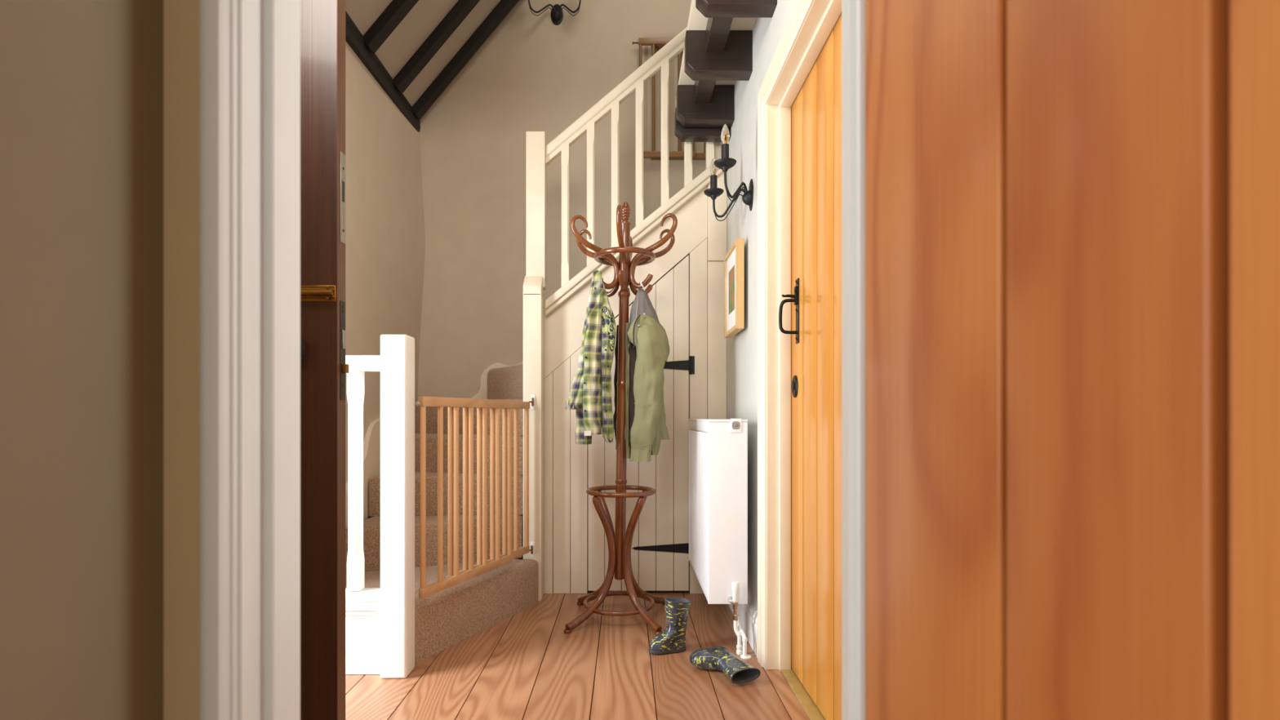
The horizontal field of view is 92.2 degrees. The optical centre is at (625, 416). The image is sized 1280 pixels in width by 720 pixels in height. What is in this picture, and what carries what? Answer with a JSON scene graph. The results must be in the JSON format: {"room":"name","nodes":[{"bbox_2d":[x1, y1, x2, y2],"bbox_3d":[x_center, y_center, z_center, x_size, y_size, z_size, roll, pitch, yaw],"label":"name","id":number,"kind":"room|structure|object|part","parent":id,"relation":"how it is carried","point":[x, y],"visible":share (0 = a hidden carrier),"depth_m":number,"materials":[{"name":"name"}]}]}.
{"room":"hallway","nodes":[
{"label":"hallway","id":0,"kind":"room"},
{"bbox_2d":[0,0,163,719],"bbox_3d":[-0.646,-0.350,0.522,0.147,2.500,0.484,0,0,0],"label":"wall","id":1,"kind":"structure","parent":0,"point":[82,81],"depth_m":0.65,"materials":[{"name":"beige paint"}]},
{"bbox_2d":[163,0,199,719],"bbox_3d":[-0.542,-0.350,0.812,2.115,2.500,0.095,0,0,0],"label":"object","id":2,"kind":"structure","parent":1,"relation":"in","point":[180,17],"depth_m":0.77,"materials":[{"name":"paint"}]},
{"bbox_2d":[199,0,300,719],"bbox_3d":[-0.488,-0.130,0.800,0.064,2.060,0.131,0,0,0],"label":"door frame","id":3,"kind":"structure","parent":1,"relation":"attached to","point":[250,50],"depth_m":0.77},
{"bbox_2d":[865,0,1279,719],"bbox_3d":[0.439,-0.105,0.457,0.052,1.990,0.755,0,0,-15],"label":"door","id":4,"kind":"structure","parent":1,"relation":"in","point":[1073,206],"depth_m":0.54,"materials":[{"name":"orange wood"}]},
{"bbox_2d":[345,40,425,518],"bbox_3d":[-1.319,-0.440,2.970,0.202,2.680,1.620,0,0,0],"label":"wall","id":5,"kind":"structure","parent":0,"point":[385,233],"depth_m":3.16,"materials":[{"name":"paint"}]},
{"bbox_2d":[345,10,420,132],"bbox_3d":[-1.268,-1.766,2.980,0.044,0.097,1.540,0,0,0],"label":"wall plate","id":6,"kind":"object","parent":5,"relation":"on","point":[354,38],"visible":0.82,"depth_m":3.11,"materials":[{"name":"black wood"}]},
{"bbox_2d":[345,0,500,106],"bbox_3d":[-0.315,-2.998,3.075,2.230,2.776,1.950,0,0,0],"label":"ceiling","id":7,"kind":"structure","parent":0,"point":[425,15],"depth_m":3.26,"materials":[{"name":"beige paint"}]},
{"bbox_2d":[363,0,418,53],"bbox_3d":[-0.391,-2.817,2.982,1.748,2.085,0.075,0,0,0],"label":"rafter","id":8,"kind":"object","parent":7,"relation":"attached to","point":[396,11],"visible":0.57,"depth_m":2.95,"materials":[{"name":"black wood"}]},
{"bbox_2d":[393,0,479,93],"bbox_3d":[-0.391,-2.817,3.360,1.748,2.085,0.073,0,0,0],"label":"rafter","id":9,"kind":"object","parent":7,"relation":"attached to","point":[459,12],"visible":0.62,"depth_m":3.33,"materials":[{"name":"black wood"}]},
{"bbox_2d":[412,0,519,119],"bbox_3d":[-0.391,-2.817,3.655,1.748,2.085,0.070,0,0,0],"label":"rafter","id":10,"kind":"object","parent":7,"relation":"attached to","point":[504,7],"visible":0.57,"depth_m":3.62,"materials":[{"name":"black wood"}]},
{"bbox_2d":[417,0,705,400],"bbox_3d":[-0.200,-1.800,3.810,2.800,5.400,0.100,0,0,0],"label":"wall","id":11,"kind":"structure","parent":0,"point":[532,73],"depth_m":3.76,"materials":[{"name":"paint"}]},
{"bbox_2d":[528,0,581,25],"bbox_3d":[-0.415,-2.524,3.673,0.390,0.285,0.175,0,0,0],"label":"wall light","id":12,"kind":"object","parent":11,"relation":"attached to","point":[557,13],"visible":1,"depth_m":3.73,"materials":[{"name":"black metal"}]},
{"bbox_3d":[-0.496,-2.443,3.686,0.193,0.094,0.014,0,0,-38],"label":"arm","id":13,"kind":"part","parent":12,"relation":"part of"},
{"bbox_3d":[-0.415,-2.450,3.757,0.076,0.128,0.006,0,0,0],"label":"plate","id":14,"kind":"part","parent":12,"relation":"part of","materials":[{"name":"black metal"}]},
{"bbox_3d":[-0.335,-2.443,3.686,0.193,0.094,0.014,0,0,38],"label":"arm","id":15,"kind":"part","parent":12,"relation":"part of"},
{"bbox_2d":[632,37,706,159],"bbox_3d":[0.272,-1.919,3.728,0.455,0.715,0.047,0,0,0],"label":"baby gate","id":16,"kind":"object","parent":11,"relation":"attached to","point":[655,42],"visible":0.44,"depth_m":3.71,"materials":[{"name":"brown wood"}]},
{"bbox_3d":[0.251,-2.259,3.715,0.339,0.036,0.022,0,0,0],"label":"rail","id":17,"kind":"part","parent":16,"relation":"part of","materials":[{"name":"brown wood"}]},
{"bbox_3d":[0.329,-2.258,3.739,0.339,0.034,0.020,0,0,0],"label":"rail","id":18,"kind":"part","parent":16,"relation":"part of","materials":[{"name":"brown wood"}]},
{"bbox_3d":[0.251,-1.579,3.715,0.339,0.034,0.020,0,0,0],"label":"rail","id":19,"kind":"part","parent":16,"relation":"part of","materials":[{"name":"brown wood"}]},
{"bbox_3d":[0.329,-1.579,3.741,0.339,0.034,0.020,0,0,0],"label":"rail","id":20,"kind":"part","parent":16,"relation":"part of","materials":[{"name":"brown wood"}]},
{"bbox_2d":[345,592,809,719],"bbox_3d":[-0.305,0.915,1.200,3.998,0.030,5.600,0,0,0],"label":"floor","id":21,"kind":"structure","parent":0,"point":[522,666],"depth_m":2.12,"materials":[{"name":"brown wood"}]},
{"bbox_2d":[345,334,414,678],"bbox_3d":[-1.099,0.309,2.156,0.701,1.182,0.092,0,0,0],"label":"balustrade","id":22,"kind":"object","parent":21,"relation":"on","point":[380,622],"visible":0.38,"depth_m":2.12,"materials":[{"name":"white wood"}]},
{"bbox_3d":[-1.146,-0.186,2.155,0.608,0.056,0.060,0,0,0],"label":"handrail","id":23,"kind":"part","parent":22,"relation":"part of","materials":[{"name":"white wood"}]},
{"bbox_3d":[-1.146,0.651,2.155,0.608,0.087,0.074,0,0,0],"label":"rail","id":24,"kind":"part","parent":22,"relation":"part of","materials":[{"name":"white wood"}]},
{"bbox_3d":[-1.146,0.796,2.155,0.608,0.204,0.020,0,0,0],"label":"panel","id":25,"kind":"part","parent":22,"relation":"part of","materials":[{"name":"white wood"}]},
{"bbox_3d":[-0.795,0.309,2.156,0.092,1.182,0.092,0,0,0],"label":"newel post","id":26,"kind":"part","parent":22,"relation":"part of","materials":[{"name":"white wood"}]},
{"bbox_2d":[414,394,535,598],"bbox_3d":[-0.595,0.288,2.598,0.049,0.788,0.862,0,0,21],"label":"baby gate","id":27,"kind":"object","parent":22,"relation":"attached to","point":[467,573],"visible":1,"depth_m":2.57,"materials":[{"name":"brown wood"}]},
{"bbox_3d":[-0.623,0.636,2.491,0.020,0.034,0.604,0,0,21],"label":"rail","id":28,"kind":"part","parent":27,"relation":"part of","materials":[{"name":"brown wood"}]},
{"bbox_3d":[-0.623,-0.054,2.491,0.022,0.036,0.604,0,0,21],"label":"rail","id":29,"kind":"part","parent":27,"relation":"part of","materials":[{"name":"brown wood"}]},
{"bbox_3d":[-0.577,0.636,2.679,0.020,0.034,0.604,0,0,21],"label":"rail","id":30,"kind":"part","parent":27,"relation":"part of","materials":[{"name":"brown wood"}]},
{"bbox_3d":[-0.575,-0.053,2.678,0.020,0.034,0.604,0,0,21],"label":"rail","id":31,"kind":"part","parent":27,"relation":"part of","materials":[{"name":"brown wood"}]},
{"bbox_2d":[345,360,537,663],"bbox_3d":[-0.388,0.007,2.997,1.796,1.785,1.523,0,0,0],"label":"staircase","id":32,"kind":"structure","parent":21,"relation":"on","point":[447,617],"depth_m":2.90,"materials":[{"name":"carpet"}]},
{"bbox_2d":[523,26,723,600],"bbox_3d":[0.007,-0.609,3.075,1.011,3.017,0.150,0,0,0],"label":"balustrade","id":33,"kind":"object","parent":32,"relation":"attached to","point":[539,155],"visible":0.78,"depth_m":3.07,"materials":[{"name":"beige paint"}]},
{"bbox_3d":[-0.448,-0.257,3.060,0.100,2.314,0.120,0,0,0],"label":"newel post","id":34,"kind":"part","parent":33,"relation":"part of","materials":[{"name":"beige paint"}]},
{"bbox_3d":[0.057,-1.691,3.100,0.913,0.853,0.060,0,0,0],"label":"handrail","id":35,"kind":"part","parent":33,"relation":"part of","materials":[{"name":"beige paint"}]},
{"bbox_2d":[563,201,677,635],"bbox_3d":[-0.012,-0.029,2.755,0.485,1.858,0.517,0,0,0],"label":"coat stand","id":36,"kind":"object","parent":21,"relation":"on","point":[619,541],"visible":0.97,"depth_m":2.73,"materials":[{"name":"brown wood"}]},
{"bbox_2d":[564,269,616,444],"bbox_3d":[-0.152,-0.256,2.723,0.165,0.765,0.242,0,0,-41],"label":"plaid shirt","id":37,"kind":"object","parent":36,"relation":"hanging from","point":[590,393],"visible":1,"depth_m":2.66,"materials":[{"name":"fabric"}]},
{"bbox_3d":[-0.142,0.620,2.647,0.264,0.554,0.038,0,0,-42],"label":"leg","id":38,"kind":"part","parent":36,"relation":"part of","materials":[{"name":"brown wood"}]},
{"bbox_3d":[-0.129,0.620,2.865,0.038,0.553,0.249,0,0,-44],"label":"leg","id":39,"kind":"part","parent":36,"relation":"part of","materials":[{"name":"brown wood"}]},
{"bbox_2d":[613,280,670,462],"bbox_3d":[0.073,-0.200,2.747,0.256,0.788,0.259,0,0,0],"label":"jacket","id":40,"kind":"object","parent":36,"relation":"hanging from","point":[647,350],"visible":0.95,"depth_m":2.65,"materials":[{"name":"green fabric"}]},
{"bbox_3d":[0.015,-0.115,2.745,0.035,0.602,0.079,0,0,0],"label":"panel","id":41,"kind":"part","parent":40,"relation":"part of","materials":[{"name":"green fabric"}]},
{"bbox_2d":[626,288,660,342],"bbox_3d":[0.092,-0.444,2.740,0.167,0.236,0.117,0,0,0],"label":"hood","id":42,"kind":"object","parent":40,"relation":"attached to","point":[642,304],"depth_m":2.70,"materials":[{"name":"fabric"}]},
{"bbox_3d":[0.070,0.620,2.636,0.039,0.553,0.246,0,0,-38],"label":"leg","id":43,"kind":"part","parent":36,"relation":"part of","materials":[{"name":"brown wood"}]},
{"bbox_3d":[0.099,0.620,2.865,0.272,0.554,0.038,0,0,-42],"label":"leg","id":44,"kind":"part","parent":36,"relation":"part of","materials":[{"name":"brown wood"}]},
{"bbox_2d":[648,596,691,654],"bbox_3d":[0.172,0.800,2.365,0.173,0.203,0.078,0,0,-20],"label":"boot","id":45,"kind":"object","parent":21,"relation":"on","point":[672,639],"visible":1,"depth_m":2.34,"materials":[{"name":"rubber"}]},
{"bbox_2d":[688,645,760,684],"bbox_3d":[0.343,0.866,2.144,0.155,0.063,0.211,0,0,-25],"label":"boot","id":46,"kind":"object","parent":21,"relation":"on","point":[714,658],"visible":1,"depth_m":2.14,"materials":[{"name":"rubber"}]},
{"bbox_2d":[543,185,707,593],"bbox_3d":[-0.004,-0.148,3.136,0.843,2.095,0.020,0,0,0],"label":"wall","id":47,"kind":"structure","parent":0,"point":[565,461],"depth_m":3.13,"materials":[{"name":"paint"}]},
{"bbox_2d":[552,253,689,592],"bbox_3d":[0.056,-0.175,3.157,0.919,2.150,0.020,0,0,0],"label":"trim","id":48,"kind":"structure","parent":47,"relation":"attached to","point":[655,591],"depth_m":3.15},
{"bbox_2d":[587,254,694,591],"bbox_3d":[0.082,0.033,3.130,0.540,1.706,0.030,0,0,0],"label":"door","id":49,"kind":"structure","parent":47,"relation":"in","point":[672,547],"depth_m":3.13,"materials":[{"name":"paint"}]},
{"bbox_3d":[0.338,-0.260,3.120,0.028,0.092,0.010,0,0,0],"label":"hinge plate","id":50,"kind":"part","parent":49,"relation":"part of","materials":[{"name":"black metal"}]},
{"bbox_2d":[706,142,726,418],"bbox_3d":[0.466,-0.330,3.128,0.095,2.460,0.036,0,0,0],"label":"trim","id":51,"kind":"structure","parent":47,"relation":"attached to","point":[717,230],"depth_m":3.12,"materials":[{"name":"paint"}]},
{"bbox_2d":[678,0,755,84],"bbox_3d":[0.385,-1.581,2.658,0.260,0.038,0.916,0,0,0],"label":"ceiling","id":52,"kind":"structure","parent":0,"point":[696,20],"depth_m":2.46,"materials":[{"name":"beige paint"}]},
{"bbox_2d":[693,17,733,103],"bbox_3d":[0.362,-1.516,2.550,0.075,0.089,1.100,0,0,0],"label":"beam","id":53,"kind":"structure","parent":52,"relation":"attached to","point":[717,29],"depth_m":2.44,"materials":[{"name":"black wood"}]},
{"bbox_2d":[726,0,795,609],"bbox_3d":[0.575,-1.800,2.335,0.120,5.400,2.950,0,0,0],"label":"wall","id":54,"kind":"structure","parent":0,"point":[741,222],"depth_m":2.56,"materials":[{"name":"paint"}]},
{"bbox_2d":[674,109,731,142],"bbox_3d":[0.391,-1.431,3.027,0.289,0.138,0.070,0,0,0],"label":"joist","id":55,"kind":"object","parent":54,"relation":"attached to","point":[683,134],"visible":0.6,"depth_m":2.99,"materials":[{"name":"black wood"}]},
{"bbox_2d":[675,84,734,127],"bbox_3d":[0.391,-1.479,2.938,0.288,0.166,0.075,0,0,0],"label":"joist","id":56,"kind":"object","parent":54,"relation":"attached to","point":[720,112],"visible":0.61,"depth_m":2.90,"materials":[{"name":"black wood"}]},
{"bbox_2d":[688,418,747,620],"bbox_3d":[0.394,0.390,2.703,0.152,0.764,0.764,0,0,0],"label":"radiator","id":57,"kind":"object","parent":54,"relation":"attached to","point":[718,447],"visible":1,"depth_m":2.36,"materials":[{"name":"metal"}]},
{"bbox_3d":[0.394,0.371,3.079,0.152,0.698,0.012,0,0,0],"label":"panel","id":58,"kind":"part","parent":57,"relation":"part of","materials":[{"name":"white metal"}]},
{"bbox_3d":[0.329,0.370,2.723,0.018,0.700,0.705,0,0,0],"label":"ribbed panel","id":59,"kind":"part","parent":57,"relation":"part of","materials":[{"name":"white metal"}]},
{"bbox_2d":[688,418,747,422],"bbox_3d":[0.394,0.017,2.723,0.152,0.009,0.725,0,0,0],"label":"grille","id":60,"kind":"object","parent":57,"relation":"attached to","point":[690,420],"depth_m":2.36,"materials":[{"name":"white metal"}]},
{"bbox_3d":[0.394,0.371,2.366,0.152,0.698,0.012,0,0,0],"label":"panel","id":61,"kind":"part","parent":57,"relation":"part of","materials":[{"name":"white metal"}]},
{"bbox_2d":[733,609,751,659],"bbox_3d":[0.434,0.818,2.335,0.043,0.163,0.112,0,0,-26],"label":"pipes","id":62,"kind":"object","parent":57,"relation":"attached to","point":[738,629],"visible":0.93,"depth_m":2.32,"materials":[{"name":"white metal"}]},
{"bbox_2d":[684,30,752,80],"bbox_3d":[0.391,-1.479,2.527,0.288,0.166,0.075,0,0,0],"label":"joist","id":63,"kind":"object","parent":54,"relation":"attached to","point":[735,63],"visible":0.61,"depth_m":2.49,"materials":[{"name":"black wood"}]},
{"bbox_2d":[703,124,753,221],"bbox_3d":[0.427,-0.976,2.510,0.175,0.285,0.390,0,0,0],"label":"wall light","id":64,"kind":"object","parent":54,"relation":"attached to","point":[726,162],"visible":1,"depth_m":2.48,"materials":[{"name":"black metal"}]},
{"bbox_3d":[0.383,-1.077,2.662,0.033,0.082,0.033,0,0,0],"label":"bulb","id":65,"kind":"part","parent":64,"relation":"part of","materials":[{"name":"clear glass"}]},
{"bbox_3d":[0.383,-1.077,2.358,0.033,0.082,0.033,0,0,0],"label":"bulb","id":66,"kind":"part","parent":64,"relation":"part of","materials":[{"name":"clear glass"}]},
{"bbox_3d":[0.441,-0.895,2.591,0.014,0.094,0.193,0,0,-37],"label":"arm","id":67,"kind":"part","parent":64,"relation":"part of"},
{"bbox_3d":[0.441,-0.895,2.429,0.014,0.094,0.193,0,0,37],"label":"arm","id":68,"kind":"part","parent":64,"relation":"part of"},
{"bbox_3d":[0.512,-0.902,2.510,0.006,0.128,0.076,0,0,0],"label":"plate","id":69,"kind":"part","parent":64,"relation":"part of","materials":[{"name":"black metal"}]},
{"bbox_2d":[724,238,744,337],"bbox_3d":[0.480,-0.555,2.728,0.033,0.376,0.315,0,0,0],"label":"framed picture","id":70,"kind":"object","parent":54,"relation":"attached to","point":[734,260],"visible":1,"depth_m":2.65,"materials":[{"name":"brown wood"}]},
{"bbox_2d":[728,264,734,314],"bbox_3d":[0.471,-0.557,2.728,0.001,0.191,0.145,0,0,0],"label":"print","id":71,"kind":"object","parent":70,"relation":"attached to","point":[731,269],"depth_m":2.72},
{"bbox_2d":[695,0,777,17],"bbox_3d":[0.391,-1.479,2.123,0.288,0.166,0.075,0,0,0],"label":"joist","id":72,"kind":"object","parent":54,"relation":"attached to","point":[708,8],"visible":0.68,"depth_m":2.11,"materials":[{"name":"black wood"}]},
{"bbox_2d":[728,596,757,657],"bbox_3d":[0.503,0.828,2.697,0.023,0.145,0.850,0,0,0],"label":"baseboard","id":73,"kind":"structure","parent":54,"relation":"attached to","point":[748,613],"depth_m":2.45,"materials":[{"name":"white paint"}]},
{"bbox_2d":[757,0,814,669],"bbox_3d":[0.501,-0.144,1.780,0.028,2.088,0.980,0,0,0],"label":"trim","id":74,"kind":"structure","parent":54,"relation":"attached to","point":[801,9],"depth_m":2.21,"materials":[{"name":"beige paint"}]},
{"bbox_2d":[780,668,825,719],"bbox_3d":[0.574,0.895,1.780,0.052,0.009,0.800,0,0,0],"label":"threshold","id":75,"kind":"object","parent":54,"relation":"attached to","point":[799,691],"depth_m":1.96,"materials":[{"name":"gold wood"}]},
{"bbox_2d":[766,0,841,671],"bbox_3d":[0.569,-0.110,1.780,0.131,2.020,0.840,0,0,0],"label":"trim","id":76,"kind":"structure","parent":54,"relation":"attached to","point":[823,16],"depth_m":2.17,"materials":[{"name":"beige paint"}]},
{"bbox_2d":[778,14,841,719],"bbox_3d":[0.570,-0.102,1.781,0.101,1.980,0.799,0,0,0],"label":"door","id":77,"kind":"structure","parent":54,"relation":"in","point":[815,300],"depth_m":1.87,"materials":[{"name":"brown wood"}]},
{"bbox_3d":[0.551,-0.338,2.085,0.062,0.120,0.012,0,0,0],"label":"pull handle","id":78,"kind":"part","parent":77,"relation":"part of","materials":[{"name":"black metal"}]},
{"bbox_3d":[0.584,-0.357,2.087,0.004,0.218,0.031,0,0,0],"label":"latch plate","id":79,"kind":"part","parent":77,"relation":"part of","materials":[{"name":"black metal"}]},
{"bbox_2d":[841,0,865,719],"bbox_3d":[0.352,-0.130,0.828,0.096,2.060,0.076,0,0,0],"label":"door frame","id":80,"kind":"structure","parent":54,"relation":"attached to","point":[853,11],"depth_m":0.84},
{"bbox_3d":[-1.445,-0.350,1.575,0.290,2.500,1.250,0,0,0],"label":"wall","id":81,"kind":"structure","parent":0,"visible":0},
{"bbox_2d":[300,0,348,719],"bbox_3d":[-1.060,-0.130,1.453,0.781,2.040,0.102,0,0,0],"label":"door","id":82,"kind":"structure","parent":81,"relation":"in","point":[323,367],"depth_m":1.46,"materials":[{"name":"brown wood"}]},
{"bbox_3d":[-0.776,-0.153,1.431,0.072,0.083,0.058,0,0,0],"label":"knob","id":83,"kind":"part","parent":82,"relation":"part of","materials":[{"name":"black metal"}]},
{"bbox_3d":[-0.745,-0.291,1.451,0.111,0.013,0.013,0,0,0],"label":"bolt rod","id":84,"kind":"part","parent":82,"relation":"part of","materials":[{"name":"gold metal"}]},
{"bbox_3d":[-0.681,-0.159,1.486,0.002,0.238,0.024,0,0,0],"label":"lock plate","id":85,"kind":"part","parent":82,"relation":"part of","materials":[{"name":"metal"}]},
{"bbox_3d":[-0.681,-0.526,1.487,0.002,0.216,0.026,0,0,0],"label":"keep plate","id":86,"kind":"part","parent":82,"relation":"part of","materials":[{"name":"metal"}]}
]}

